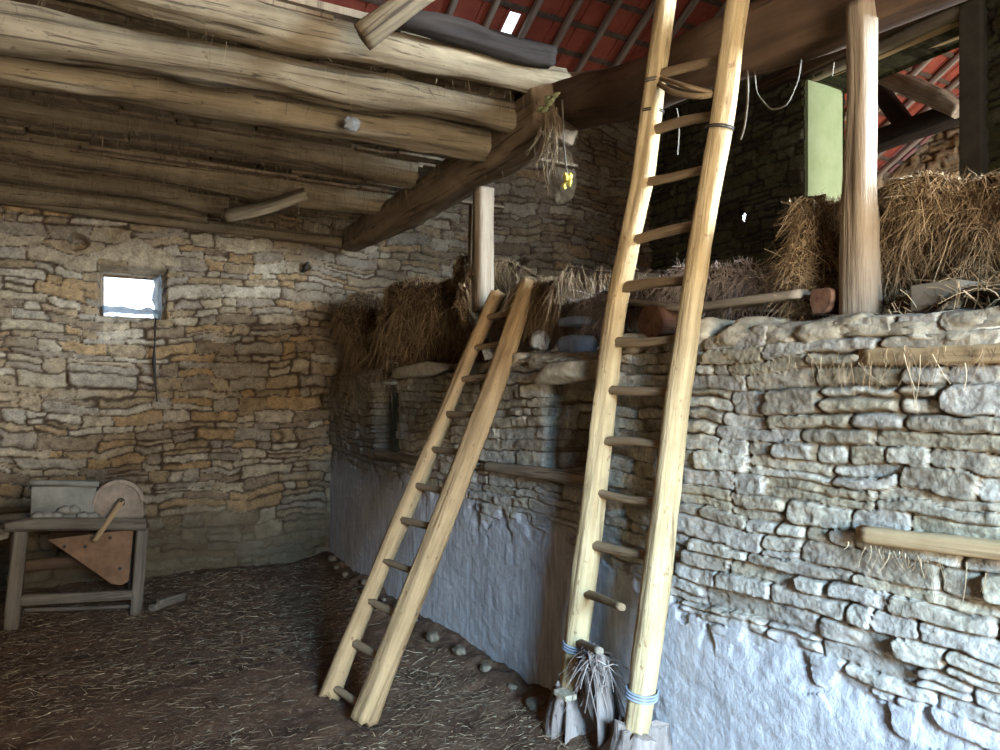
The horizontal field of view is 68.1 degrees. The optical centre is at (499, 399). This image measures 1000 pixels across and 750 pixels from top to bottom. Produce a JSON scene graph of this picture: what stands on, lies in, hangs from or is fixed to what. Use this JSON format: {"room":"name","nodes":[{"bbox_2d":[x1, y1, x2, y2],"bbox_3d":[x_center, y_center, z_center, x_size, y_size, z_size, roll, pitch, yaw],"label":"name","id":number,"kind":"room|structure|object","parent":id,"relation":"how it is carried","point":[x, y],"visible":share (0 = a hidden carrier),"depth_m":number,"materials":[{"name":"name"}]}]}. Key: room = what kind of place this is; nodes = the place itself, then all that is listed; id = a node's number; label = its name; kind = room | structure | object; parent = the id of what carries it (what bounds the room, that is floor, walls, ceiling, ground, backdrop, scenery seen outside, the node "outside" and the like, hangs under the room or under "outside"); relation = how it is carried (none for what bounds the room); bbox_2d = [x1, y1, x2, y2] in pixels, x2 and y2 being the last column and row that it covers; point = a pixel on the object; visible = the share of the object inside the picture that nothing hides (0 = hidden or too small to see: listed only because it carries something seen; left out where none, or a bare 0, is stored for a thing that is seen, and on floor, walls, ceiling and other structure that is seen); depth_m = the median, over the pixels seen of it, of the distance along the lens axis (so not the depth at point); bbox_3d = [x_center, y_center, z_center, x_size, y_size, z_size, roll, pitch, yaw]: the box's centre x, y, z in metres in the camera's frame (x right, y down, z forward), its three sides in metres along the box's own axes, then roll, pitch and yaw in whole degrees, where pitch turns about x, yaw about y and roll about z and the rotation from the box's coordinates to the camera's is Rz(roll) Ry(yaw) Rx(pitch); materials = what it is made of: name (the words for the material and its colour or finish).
{"room":"farm building","nodes":[
{"label":"farm building","id":0,"kind":"room"},
{"bbox_2d":[0,0,576,219],"bbox_3d":[-2.713,-1.945,4.944,6.930,0.230,4.040,0,0,-28],"label":"ceiling","id":1,"kind":"structure","parent":0,"point":[321,9],"depth_m":5.27,"materials":[{"name":"wood"}]},
{"bbox_2d":[0,161,230,214],"bbox_3d":[-4.200,-1.842,5.788,3.959,0.373,0.312,0,0,-26],"label":"log","id":2,"kind":"object","parent":1,"relation":"attached to","point":[8,174],"visible":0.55,"depth_m":6.18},
{"bbox_2d":[0,0,523,255],"bbox_3d":[-1.966,-1.648,5.280,3.350,0.419,4.082,0,0,-28],"label":"straw","id":3,"kind":"object","parent":1,"relation":"hanging from","point":[139,128],"visible":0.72,"depth_m":5.53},
{"bbox_2d":[224,187,307,221],"bbox_3d":[-1.838,-1.538,5.818,0.650,0.331,0.189,0,0,-9],"label":"board","id":4,"kind":"object","parent":1,"relation":"hanging from","point":[286,200],"visible":1,"depth_m":5.76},
{"bbox_2d":[0,551,596,749],"bbox_3d":[-2.048,1.564,2.303,5.788,0.221,9.400,0,0,-28],"label":"floor","id":5,"kind":"structure","parent":0,"point":[500,674],"depth_m":4.26,"materials":[{"name":"soil"}]},
{"bbox_2d":[0,477,147,629],"bbox_3d":[-3.207,1.090,5.563,1.011,1.046,0.701,0,0,-28],"label":"cutter","id":6,"kind":"object","parent":5,"relation":"on","point":[103,530],"visible":1,"depth_m":5.44,"materials":[{"name":"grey wood"}]},
{"bbox_2d":[148,596,186,610],"bbox_3d":[-2.564,1.562,5.723,0.073,0.057,0.329,0,0,19],"label":"scrap","id":7,"kind":"object","parent":5,"relation":"on","point":[153,607],"visible":0.6,"depth_m":5.64,"materials":[{"name":"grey wood"}]},
{"bbox_2d":[156,592,187,604],"bbox_3d":[-2.501,1.514,5.650,0.042,0.043,0.275,0,0,21],"label":"scrap","id":8,"kind":"object","parent":7,"relation":"on","point":[183,594],"visible":1,"depth_m":5.63,"materials":[{"name":"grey wood"}]},
{"bbox_2d":[0,559,594,749],"bbox_3d":[-1.926,1.613,4.336,3.403,0.282,5.759,0,0,-28],"label":"litter","id":9,"kind":"object","parent":5,"relation":"on","point":[252,569],"visible":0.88,"depth_m":4.49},
{"bbox_2d":[318,278,533,726],"bbox_3d":[-0.349,0.452,4.201,1.270,2.361,0.567,0,0,-38],"label":"ladder","id":10,"kind":"object","parent":5,"relation":"on","point":[368,707],"visible":0.99,"depth_m":4.07,"materials":[{"name":"wood"}]},
{"bbox_2d":[426,631,439,641],"bbox_3d":[-0.439,1.549,4.855,0.088,0.062,0.110,0,0,-28],"label":"stone","id":11,"kind":"object","parent":5,"relation":"on","point":[431,636],"visible":1,"depth_m":4.82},
{"bbox_2d":[452,644,465,655],"bbox_3d":[-0.253,1.553,4.592,0.075,0.052,0.105,0,0,-28],"label":"stone","id":12,"kind":"object","parent":5,"relation":"on","point":[458,649],"visible":1,"depth_m":4.56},
{"bbox_2d":[480,663,490,671],"bbox_3d":[-0.084,1.557,4.296,0.060,0.043,0.079,0,0,-28],"label":"stone","id":13,"kind":"object","parent":5,"relation":"on","point":[484,667],"visible":1,"depth_m":4.27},
{"bbox_2d":[507,683,517,689],"bbox_3d":[0.068,1.559,4.024,0.048,0.034,0.054,0,0,-28],"label":"stone","id":14,"kind":"object","parent":5,"relation":"on","point":[511,686],"visible":1,"depth_m":4.01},
{"bbox_2d":[526,696,544,710],"bbox_3d":[0.182,1.548,3.756,0.092,0.066,0.120,0,0,-28],"label":"stone","id":15,"kind":"object","parent":5,"relation":"on","point":[532,702],"visible":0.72,"depth_m":3.73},
{"bbox_2d":[542,678,594,744],"bbox_3d":[0.327,1.506,3.483,0.326,0.373,0.332,0,0,20],"label":"stump","id":16,"kind":"object","parent":5,"relation":"on","point":[577,723],"visible":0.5,"depth_m":3.40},
{"bbox_2d":[554,687,576,701],"bbox_3d":[0.290,1.309,3.291,0.060,0.024,0.100,0,0,-28],"label":"chip","id":17,"kind":"object","parent":16,"relation":"on","point":[567,695],"visible":0.98,"depth_m":3.27,"materials":[{"name":"stone"}]},
{"bbox_2d":[559,640,629,749],"bbox_3d":[0.458,1.381,3.240,0.383,0.645,0.402,0,0,-9],"label":"broom","id":18,"kind":"object","parent":5,"relation":"on","point":[596,676],"visible":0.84,"depth_m":3.20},
{"bbox_2d":[601,714,671,749],"bbox_3d":[0.558,1.485,3.067,0.344,0.367,0.397,0,0,39],"label":"stump","id":19,"kind":"object","parent":5,"relation":"on","point":[659,736],"visible":0.9,"depth_m":3.02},
{"bbox_2d":[560,0,749,734],"bbox_3d":[0.582,-0.232,3.090,0.283,3.239,1.020,0,0,-41],"label":"ladder","id":20,"kind":"object","parent":19,"relation":"on","point":[642,691],"visible":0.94,"depth_m":2.99,"materials":[{"name":"beige wood"}]},
{"bbox_2d":[676,108,679,154],"bbox_3d":[0.735,-1.112,3.058,0.008,0.197,0.016,0,-2,-28],"label":"string","id":21,"kind":"object","parent":20,"relation":"hanging from","point":[676,108],"visible":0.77,"depth_m":3.06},
{"bbox_2d":[0,119,652,591],"bbox_3d":[-2.481,-1.168,7.552,10.020,5.656,0.555,0,0,-28],"label":"wall","id":22,"kind":"structure","parent":0,"point":[231,466],"depth_m":7.15,"materials":[{"name":"brown stone"}]},
{"bbox_2d":[102,305,157,314],"bbox_3d":[-3.480,-0.844,6.964,0.460,0.099,0.222,0,0,-28],"label":"plastic sheet","id":23,"kind":"object","parent":22,"relation":"on","point":[105,309],"visible":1,"depth_m":6.94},
{"bbox_2d":[100,271,162,319],"bbox_3d":[-3.553,-0.997,7.140,0.540,0.446,0.040,0,0,-28],"label":"window","id":24,"kind":"structure","parent":22,"relation":"in","point":[102,272],"depth_m":7.07,"materials":[{"name":"grey wood"}]},
{"bbox_2d":[152,318,157,401],"bbox_3d":[-3.207,-0.372,6.873,0.044,0.782,0.034,-1,0,-28],"label":"cord","id":25,"kind":"object","parent":22,"relation":"hanging from","point":[154,349],"visible":1,"depth_m":6.87,"materials":[{"name":"fabric"}]},
{"bbox_2d":[152,275,162,318],"bbox_3d":[-3.278,-0.972,7.083,0.030,0.417,0.234,0,0,-44],"label":"plastic sheet","id":26,"kind":"object","parent":22,"relation":"hanging from","point":[157,292],"visible":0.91,"depth_m":7.08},
{"bbox_2d":[0,201,342,247],"bbox_3d":[-4.110,-1.680,6.340,5.602,0.197,0.152,0,0,-28],"label":"wall plate","id":27,"kind":"object","parent":22,"relation":"attached to","point":[280,235],"visible":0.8,"depth_m":7.02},
{"bbox_2d":[0,182,208,222],"bbox_3d":[-4.472,-1.787,6.098,3.874,0.290,0.259,0,0,-26],"label":"log","id":28,"kind":"object","parent":27,"relation":"on","point":[39,199],"visible":0.55,"depth_m":6.45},
{"bbox_2d":[341,84,577,251],"bbox_3d":[-0.673,-1.668,6.159,0.344,0.347,4.320,0,1,-28],"label":"support beam","id":29,"kind":"structure","parent":22,"relation":"attached to","point":[507,154],"depth_m":5.26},
{"bbox_2d":[0,127,392,214],"bbox_3d":[-3.210,-1.877,5.668,5.481,0.434,0.332,0,0,-27],"label":"log","id":30,"kind":"object","parent":29,"relation":"on","point":[18,149],"visible":0.56,"depth_m":6.00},
{"bbox_2d":[0,96,418,189],"bbox_3d":[-2.889,-1.881,4.770,4.997,0.371,0.318,1,0,-27],"label":"log","id":31,"kind":"object","parent":29,"relation":"on","point":[158,130],"visible":0.55,"depth_m":5.18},
{"bbox_2d":[0,56,491,161],"bbox_3d":[-2.199,-1.632,3.696,4.964,0.312,0.269,0,0,-26],"label":"log","id":32,"kind":"object","parent":29,"relation":"on","point":[453,139],"visible":0.77,"depth_m":4.05,"materials":[{"name":"wood"}]},
{"bbox_2d":[0,0,516,133],"bbox_3d":[-2.009,-1.661,3.383,4.940,0.269,0.257,0,0,-27],"label":"log","id":33,"kind":"object","parent":29,"relation":"on","point":[72,40],"visible":0.97,"depth_m":3.64,"materials":[{"name":"wood"}]},
{"bbox_2d":[342,116,361,131],"bbox_3d":[-0.821,-1.530,4.103,0.107,0.084,0.054,0,0,-28],"label":"clump","id":34,"kind":"object","parent":33,"relation":"attached to","point":[351,124],"visible":0.99,"depth_m":4.09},
{"bbox_2d":[73,0,570,92],"bbox_3d":[-1.849,-1.843,3.232,5.011,0.276,0.261,0,0,-27],"label":"log","id":35,"kind":"object","parent":29,"relation":"on","point":[283,31],"visible":0.88,"depth_m":3.64,"materials":[{"name":"wood"}]},
{"bbox_2d":[353,0,433,49],"bbox_3d":[-0.487,-1.814,3.457,0.378,0.320,0.138,0,0,0],"label":"brace","id":36,"kind":"object","parent":35,"relation":"attached to","point":[373,28],"visible":1,"depth_m":3.41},
{"bbox_2d":[398,10,557,68],"bbox_3d":[-0.119,-1.916,3.958,0.916,0.126,0.186,-1,0,-28],"label":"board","id":37,"kind":"object","parent":35,"relation":"on","point":[448,29],"visible":0.94,"depth_m":3.93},
{"bbox_2d":[390,387,400,452],"bbox_3d":[0.467,0.700,4.686,0.040,1.800,7.400,0,0,-28],"label":"wall","id":38,"kind":"structure","parent":0,"point":[394,443],"depth_m":7.48,"materials":[{"name":"stone"}]},
{"bbox_2d":[394,297,836,362],"bbox_3d":[2.004,-0.415,5.534,4.109,0.030,7.430,0,0,-28],"label":"floor","id":39,"kind":"structure","parent":0,"point":[769,308],"depth_m":3.77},
{"bbox_2d":[478,255,829,361],"bbox_3d":[2.232,-0.390,4.838,4.427,0.709,3.006,0,0,-28],"label":"hay","id":40,"kind":"object","parent":39,"relation":"on","point":[738,279],"visible":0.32,"depth_m":3.38},
{"bbox_2d":[490,263,659,353],"bbox_3d":[0.474,-0.489,4.472,1.009,0.582,0.856,0,0,-32],"label":"tuft","id":41,"kind":"object","parent":40,"relation":"on","point":[546,294],"visible":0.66,"depth_m":4.20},
{"bbox_2d":[775,158,999,319],"bbox_3d":[2.267,-0.452,2.439,1.997,0.818,1.971,0,0,-28],"label":"haystack","id":42,"kind":"object","parent":39,"relation":"on","point":[925,218],"visible":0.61,"depth_m":2.40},
{"bbox_2d":[752,185,839,321],"bbox_3d":[1.159,-0.504,2.791,0.374,0.608,0.419,0,0,25],"label":"hay bale","id":43,"kind":"object","parent":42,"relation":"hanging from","point":[807,258],"visible":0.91,"depth_m":2.71},
{"bbox_2d":[319,0,958,172],"bbox_3d":[2.180,-4.978,4.589,15.600,3.019,10.200,0,0,-28],"label":"roof","id":44,"kind":"structure","parent":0,"point":[546,24],"depth_m":8.37,"materials":[{"name":"tile"}]},
{"bbox_2d":[445,0,458,15],"bbox_3d":[0.239,-4.920,6.269,0.069,2.729,4.741,0,0,-29],"label":"rafter","id":45,"kind":"object","parent":44,"relation":"attached to","point":[451,8],"visible":0.17,"depth_m":7.60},
{"bbox_2d":[482,0,500,28],"bbox_3d":[0.623,-4.921,6.476,0.067,2.727,4.742,0,0,-28],"label":"rafter","id":46,"kind":"object","parent":44,"relation":"attached to","point":[493,8],"visible":0.26,"depth_m":7.77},
{"bbox_2d":[517,0,543,38],"bbox_3d":[1.016,-4.921,6.689,0.066,2.726,4.742,0,0,-29],"label":"rafter","id":47,"kind":"object","parent":44,"relation":"attached to","point":[537,4],"visible":0.33,"depth_m":7.93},
{"bbox_2d":[551,0,583,48],"bbox_3d":[1.392,-4.921,6.892,0.070,2.730,4.740,0,0,-28],"label":"rafter","id":48,"kind":"object","parent":44,"relation":"attached to","point":[576,5],"visible":0.38,"depth_m":8.09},
{"bbox_2d":[573,0,623,71],"bbox_3d":[1.791,-4.921,7.108,0.066,2.730,4.741,0,0,-29],"label":"rafter","id":49,"kind":"object","parent":44,"relation":"attached to","point":[615,6],"visible":0.63,"depth_m":8.32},
{"bbox_2d":[611,0,655,66],"bbox_3d":[2.166,-4.920,7.309,0.068,2.729,4.740,0,0,-28],"label":"rafter","id":50,"kind":"object","parent":44,"relation":"attached to","point":[648,13],"visible":0.51,"depth_m":8.43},
{"bbox_2d":[671,0,699,40],"bbox_3d":[2.568,-4.920,7.528,0.066,2.727,4.743,0,0,-29],"label":"rafter","id":51,"kind":"object","parent":44,"relation":"attached to","point":[691,5],"visible":0.27,"depth_m":8.38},
{"bbox_2d":[713,1,725,17],"bbox_3d":[2.939,-4.923,7.728,0.069,2.727,4.740,0,0,-28],"label":"rafter","id":52,"kind":"object","parent":44,"relation":"attached to","point":[721,10],"visible":0.06,"depth_m":8.45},
{"bbox_2d":[877,138,922,177],"bbox_3d":[7.209,-4.922,10.036,0.069,2.728,4.740,0,0,-29],"label":"rafter","id":53,"kind":"object","parent":44,"relation":"attached to","point":[912,144],"visible":0.31,"depth_m":11.69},
{"bbox_2d":[878,58,932,112],"bbox_3d":[6.037,-4.920,9.403,0.072,2.730,4.742,0,0,-28],"label":"rafter","id":54,"kind":"object","parent":44,"relation":"attached to","point":[919,67],"visible":0.09,"depth_m":10.04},
{"bbox_2d":[877,109,958,153],"bbox_3d":[5.098,-3.379,9.275,0.283,0.335,1.978,0,0,-28],"label":"tie beam","id":55,"kind":"structure","parent":44,"relation":"attached to","point":[930,122],"depth_m":9.09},
{"bbox_2d":[878,84,910,123],"bbox_3d":[4.994,-3.783,9.476,0.212,0.867,0.649,0,0,-28],"label":"strut","id":56,"kind":"object","parent":55,"relation":"attached to","point":[893,109],"visible":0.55,"depth_m":9.38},
{"bbox_2d":[878,73,958,118],"bbox_3d":[5.064,-3.693,8.932,0.258,0.866,1.022,0,0,-31],"label":"curved timber","id":57,"kind":"object","parent":55,"relation":"on","point":[915,88],"visible":0.91,"depth_m":8.78,"materials":[{"name":"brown wood"}]},
{"bbox_2d":[877,76,958,158],"bbox_3d":[6.812,-4.923,9.822,0.068,2.725,4.742,0,0,-28],"label":"rafter","id":58,"kind":"object","parent":44,"relation":"attached to","point":[955,82],"visible":0.19,"depth_m":10.54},
{"bbox_2d":[879,52,958,127],"bbox_3d":[6.434,-4.923,9.618,0.068,2.727,4.743,0,0,-29],"label":"rafter","id":59,"kind":"object","parent":44,"relation":"attached to","point":[955,59],"visible":0.24,"depth_m":10.23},
{"bbox_2d":[326,303,999,749],"bbox_3d":[0.160,0.656,4.609,0.582,1.987,7.358,0,0,-28],"label":"wall","id":60,"kind":"structure","parent":0,"point":[768,644],"depth_m":2.67,"materials":[{"name":"stone"}]},
{"bbox_2d":[374,450,434,467],"bbox_3d":[-0.764,0.455,5.808,0.073,0.071,1.169,0,-1,-28],"label":"plank","id":61,"kind":"object","parent":60,"relation":"on","point":[393,456],"visible":0.72,"depth_m":5.83,"materials":[{"name":"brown wood"}]},
{"bbox_2d":[396,378,414,389],"bbox_3d":[-0.608,-0.156,5.788,0.319,0.208,0.479,0,0,-28],"label":"stone","id":62,"kind":"object","parent":60,"relation":"on","point":[410,381],"visible":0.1,"depth_m":5.69,"materials":[{"name":"stone"}]},
{"bbox_2d":[391,361,454,378],"bbox_3d":[-0.550,-0.218,5.404,0.209,0.116,1.078,0,0,-28],"label":"lintel stone","id":63,"kind":"object","parent":60,"relation":"on","point":[426,369],"visible":0.88,"depth_m":5.22,"materials":[{"name":"stone"}]},
{"bbox_2d":[433,374,449,384],"bbox_3d":[-0.292,-0.124,5.227,0.311,0.166,0.388,0,0,-28],"label":"stone","id":64,"kind":"object","parent":60,"relation":"on","point":[442,377],"visible":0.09,"depth_m":5.12,"materials":[{"name":"stone"}]},
{"bbox_2d":[322,254,573,410],"bbox_3d":[-0.619,-0.472,6.441,1.484,1.267,3.418,0,0,-26],"label":"heap","id":65,"kind":"object","parent":60,"relation":"on","point":[420,319],"visible":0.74,"depth_m":5.79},
{"bbox_2d":[320,365,399,423],"bbox_3d":[-1.338,-0.007,6.654,0.430,0.542,2.231,0,0,-31],"label":"straw","id":66,"kind":"object","parent":65,"relation":"hanging from","point":[376,377],"visible":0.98,"depth_m":6.54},
{"bbox_2d":[467,204,472,297],"bbox_3d":[-0.198,-1.061,5.330,0.065,0.680,0.113,0,0,-28],"label":"stick","id":67,"kind":"object","parent":65,"relation":"on","point":[470,215],"visible":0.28,"depth_m":5.30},
{"bbox_2d":[472,186,493,312],"bbox_3d":[-0.112,-1.006,4.981,0.129,0.827,0.130,0,0,-28],"label":"post","id":68,"kind":"object","parent":65,"relation":"on","point":[483,197],"visible":0.91,"depth_m":4.93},
{"bbox_2d":[470,363,479,373],"bbox_3d":[-0.046,-0.167,4.751,0.307,0.140,0.359,0,0,-28],"label":"stone","id":69,"kind":"object","parent":60,"relation":"on","point":[474,369],"visible":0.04,"depth_m":4.66,"materials":[{"name":"stone"}]},
{"bbox_2d":[512,352,535,366],"bbox_3d":[0.171,-0.212,4.360,0.311,0.128,0.316,0,0,-28],"label":"stone","id":70,"kind":"object","parent":60,"relation":"on","point":[522,355],"visible":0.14,"depth_m":4.20,"materials":[{"name":"stone"}]},
{"bbox_2d":[529,330,550,350],"bbox_3d":[0.235,-0.346,4.268,0.115,0.124,0.161,0,0,-28],"label":"stone block","id":71,"kind":"object","parent":70,"relation":"on","point":[536,338],"visible":0.84,"depth_m":4.23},
{"bbox_2d":[482,461,584,484],"bbox_3d":[0.193,0.391,4.016,0.067,0.068,1.145,0,-1,-28],"label":"plank","id":72,"kind":"object","parent":60,"relation":"on","point":[574,477],"visible":0.88,"depth_m":3.94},
{"bbox_2d":[528,351,594,369],"bbox_3d":[0.347,-0.204,4.034,0.302,0.119,0.372,0,0,-28],"label":"stone","id":73,"kind":"object","parent":60,"relation":"on","point":[532,364],"visible":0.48,"depth_m":3.96,"materials":[{"name":"stone"}]},
{"bbox_2d":[558,335,597,352],"bbox_3d":[0.422,-0.298,4.011,0.188,0.104,0.159,0,0,-28],"label":"stone block","id":74,"kind":"object","parent":73,"relation":"on","point":[570,343],"visible":0.76,"depth_m":3.94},
{"bbox_2d":[557,316,595,327],"bbox_3d":[0.424,-0.423,4.012,0.187,0.053,0.172,0,0,-28],"label":"stone block","id":75,"kind":"object","parent":74,"relation":"on","point":[570,321],"visible":0.89,"depth_m":3.94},
{"bbox_2d":[531,360,597,384],"bbox_3d":[0.377,-0.136,3.701,0.211,0.115,0.607,0,0,-28],"label":"lintel stone","id":76,"kind":"object","parent":60,"relation":"on","point":[583,371],"visible":0.83,"depth_m":3.62,"materials":[{"name":"stone"}]},
{"bbox_2d":[585,329,638,346],"bbox_3d":[1.103,-0.343,4.352,1.400,0.104,0.104,0,0,-28],"label":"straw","id":77,"kind":"object","parent":60,"relation":"on","point":[595,332],"visible":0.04,"depth_m":4.00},
{"bbox_2d":[621,333,650,354],"bbox_3d":[0.657,-0.244,3.435,0.297,0.126,0.286,0,0,-28],"label":"stone","id":78,"kind":"object","parent":60,"relation":"on","point":[625,350],"visible":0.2,"depth_m":3.31,"materials":[{"name":"stone"}]},
{"bbox_2d":[638,305,727,337],"bbox_3d":[1.288,-0.354,3.632,1.400,0.164,0.171,0,0,-28],"label":"joist","id":79,"kind":"object","parent":60,"relation":"on","point":[654,320],"visible":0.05,"depth_m":3.28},
{"bbox_2d":[604,289,810,311],"bbox_3d":[0.825,-0.446,3.217,0.122,0.161,1.234,0,0,-25],"label":"plank","id":80,"kind":"object","parent":79,"relation":"on","point":[760,299],"visible":0.68,"depth_m":2.87,"materials":[{"name":"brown wood"}]},
{"bbox_2d":[698,317,735,344],"bbox_3d":[0.872,-0.263,3.053,0.321,0.132,0.267,0,0,-28],"label":"stone","id":81,"kind":"object","parent":60,"relation":"on","point":[709,326],"visible":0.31,"depth_m":2.89,"materials":[{"name":"stone"}]},
{"bbox_2d":[713,316,798,344],"bbox_3d":[0.985,-0.256,2.846,0.321,0.122,0.256,0,0,-28],"label":"stone","id":82,"kind":"object","parent":60,"relation":"on","point":[737,330],"visible":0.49,"depth_m":2.75,"materials":[{"name":"stone"}]},
{"bbox_2d":[727,310,828,319],"bbox_3d":[1.608,-0.337,3.460,1.400,0.107,0.108,0,0,-28],"label":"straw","id":83,"kind":"object","parent":60,"relation":"on","point":[770,313],"visible":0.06,"depth_m":3.15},
{"bbox_2d":[751,322,808,346],"bbox_3d":[1.091,-0.219,2.658,0.321,0.134,0.322,0,0,-28],"label":"stone","id":84,"kind":"object","parent":60,"relation":"on","point":[774,334],"visible":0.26,"depth_m":2.59,"materials":[{"name":"stone"}]},
{"bbox_2d":[810,288,838,314],"bbox_3d":[1.726,-0.350,2.905,1.400,0.090,0.094,0,0,-28],"label":"joist","id":85,"kind":"object","parent":60,"relation":"on","point":[824,300],"visible":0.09,"depth_m":2.56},
{"bbox_2d":[793,312,879,343],"bbox_3d":[1.181,-0.222,2.475,0.324,0.131,0.327,0,0,-28],"label":"stone","id":86,"kind":"object","parent":60,"relation":"on","point":[821,329],"visible":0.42,"depth_m":2.40,"materials":[{"name":"stone"}]},
{"bbox_2d":[839,0,883,314],"bbox_3d":[1.216,-0.804,2.486,0.118,1.042,0.128,-1,1,-28],"label":"post","id":87,"kind":"object","parent":86,"relation":"on","point":[860,283],"visible":0.98,"depth_m":2.44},
{"bbox_2d":[844,320,925,337],"bbox_3d":[1.283,-0.205,2.301,0.313,0.107,0.332,0,0,-28],"label":"stone","id":88,"kind":"object","parent":60,"relation":"on","point":[897,329],"visible":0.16,"depth_m":2.24,"materials":[{"name":"stone"}]},
{"bbox_2d":[838,542,988,606],"bbox_3d":[1.175,0.499,2.126,0.154,0.127,0.425,0,0,-12],"label":"straw","id":89,"kind":"object","parent":60,"relation":"attached to","point":[915,558],"visible":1,"depth_m":2.11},
{"bbox_2d":[855,525,999,559],"bbox_3d":[1.326,0.393,1.887,0.052,0.088,0.906,0,0,-28],"label":"plank","id":90,"kind":"object","parent":60,"relation":"attached to","point":[975,547],"visible":1,"depth_m":2.07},
{"bbox_2d":[858,343,999,364],"bbox_3d":[1.349,-0.125,1.917,0.061,0.062,0.897,0,1,-28],"label":"plank","id":91,"kind":"object","parent":60,"relation":"attached to","point":[959,351],"visible":0.78,"depth_m":2.09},
{"bbox_2d":[784,342,999,417],"bbox_3d":[1.184,-0.054,2.137,0.208,0.226,0.849,0,0,-22],"label":"straw","id":92,"kind":"object","parent":91,"relation":"hanging from","point":[893,355],"visible":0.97,"depth_m":2.15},
{"bbox_2d":[875,256,999,385],"bbox_3d":[1.577,-0.238,1.946,0.687,0.629,1.388,0,0,-33],"label":"hay","id":93,"kind":"object","parent":60,"relation":"on","point":[901,305],"visible":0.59,"depth_m":2.15},
{"bbox_2d":[903,313,999,340],"bbox_3d":[1.362,-0.201,2.147,0.315,0.099,0.304,0,0,-28],"label":"stone","id":94,"kind":"object","parent":60,"relation":"on","point":[960,323],"visible":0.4,"depth_m":2.04,"materials":[{"name":"stone"}]},
{"bbox_2d":[910,279,998,311],"bbox_3d":[1.784,-0.311,2.483,1.100,0.087,0.150,0,0,-28],"label":"beam","id":95,"kind":"structure","parent":60,"relation":"attached to","point":[918,296],"depth_m":2.21,"materials":[{"name":"wood"}]},
{"bbox_2d":[648,0,999,276],"bbox_3d":[4.366,-3.490,5.771,0.646,6.380,9.301,0,0,-28],"label":"wall","id":96,"kind":"structure","parent":0,"point":[764,170],"depth_m":8.08,"materials":[{"name":"stone"}]},
{"bbox_2d":[804,80,842,200],"bbox_3d":[3.371,-2.285,7.706,0.540,1.970,0.050,0,0,-28],"label":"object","id":97,"kind":"structure","parent":96,"relation":"attached to","point":[823,109],"depth_m":7.67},
{"bbox_2d":[755,0,967,93],"bbox_3d":[3.417,-3.399,6.992,0.181,0.155,2.450,0,0,-28],"label":"lintel beam","id":98,"kind":"structure","parent":96,"relation":"attached to","point":[773,81],"depth_m":7.47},
{"bbox_2d":[790,5,958,85],"bbox_3d":[3.573,-3.317,6.934,0.129,0.110,2.100,0,1,-28],"label":"board","id":99,"kind":"object","parent":96,"relation":"attached to","point":[950,15],"visible":0.59,"depth_m":6.67,"materials":[{"name":"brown wood"}]},
{"bbox_2d":[834,20,958,75],"bbox_3d":[3.679,-3.319,6.991,0.139,0.103,2.100,0,1,-28],"label":"board","id":100,"kind":"object","parent":96,"relation":"attached to","point":[955,24],"visible":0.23,"depth_m":6.70,"materials":[{"name":"brown wood"}]},
{"bbox_2d":[929,36,958,48],"bbox_3d":[3.902,-3.318,7.112,0.139,0.108,2.100,0,1,-28],"label":"board","id":101,"kind":"object","parent":96,"relation":"attached to","point":[957,37],"visible":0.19,"depth_m":6.73,"materials":[{"name":"brown wood"}]},
{"bbox_2d":[959,0,989,179],"bbox_3d":[3.958,-2.150,6.147,0.190,2.300,0.190,0,0,-28],"label":"wooden post","id":102,"kind":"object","parent":96,"relation":"attached to","point":[973,48],"depth_m":6.08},
{"bbox_2d":[877,170,888,188],"bbox_3d":[6.363,-1.200,7.050,5.100,5.600,9.850,0,0,-28],"label":"wall","id":103,"kind":"structure","parent":0,"point":[879,180],"depth_m":12.06,"materials":[{"name":"brown stone"}]},
{"bbox_2d":[882,126,958,185],"bbox_3d":[7.598,-3.533,9.605,0.104,6.265,5.670,0,0,-28],"label":"wall","id":104,"kind":"structure","parent":0,"point":[941,150],"depth_m":11.32,"materials":[{"name":"brown stone"}]},
{"bbox_3d":[2.319,-1.150,-0.821,10.500,5.700,0.350,0,0,-28],"label":"wall","id":105,"kind":"structure","parent":0,"visible":0},
{"bbox_2d":[552,0,966,129],"bbox_3d":[1.508,-1.590,2.144,0.314,0.658,5.555,0,0,-27],"label":"support beam","id":106,"kind":"structure","parent":105,"relation":"attached to","point":[778,33],"depth_m":2.96,"materials":[{"name":"wood"}]},
{"bbox_2d":[523,92,587,204],"bbox_3d":[0.299,-1.369,4.039,0.402,0.656,0.370,0,0,16],"label":"hanging root","id":107,"kind":"object","parent":106,"relation":"hanging from","point":[554,127],"visible":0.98,"depth_m":4.03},
{"bbox_2d":[536,92,559,112],"bbox_3d":[0.255,-1.583,3.947,0.031,0.080,0.230,0,0,-28],"label":"sprig","id":108,"kind":"object","parent":107,"relation":"attached to","point":[548,100],"visible":1,"depth_m":3.93,"materials":[{"name":"green plant"}]},
{"bbox_2d":[561,100,572,189],"bbox_3d":[0.359,-1.374,3.969,0.064,0.501,0.071,0,0,7],"label":"dried flower","id":109,"kind":"object","parent":107,"relation":"hanging from","point":[567,176],"visible":1,"depth_m":3.97,"materials":[{"name":"yellow plant"}]},
{"bbox_2d":[545,147,576,204],"bbox_3d":[0.737,-2.730,8.950,0.357,0.731,0.335,0,0,-28],"label":"lantern","id":110,"kind":"object","parent":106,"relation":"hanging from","point":[557,194],"visible":0.73,"depth_m":8.87,"materials":[{"name":"glass"}]},
{"bbox_2d":[739,70,748,139],"bbox_3d":[1.003,-1.259,3.043,0.010,0.370,0.045,0,0,-36],"label":"string","id":111,"kind":"object","parent":106,"relation":"hanging from","point":[746,71],"visible":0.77,"depth_m":3.03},
{"bbox_2d":[754,56,801,109],"bbox_3d":[1.102,-1.300,2.941,0.011,0.299,0.253,0,0,-28],"label":"string","id":112,"kind":"object","parent":106,"relation":"hanging from","point":[788,101],"visible":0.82,"depth_m":2.91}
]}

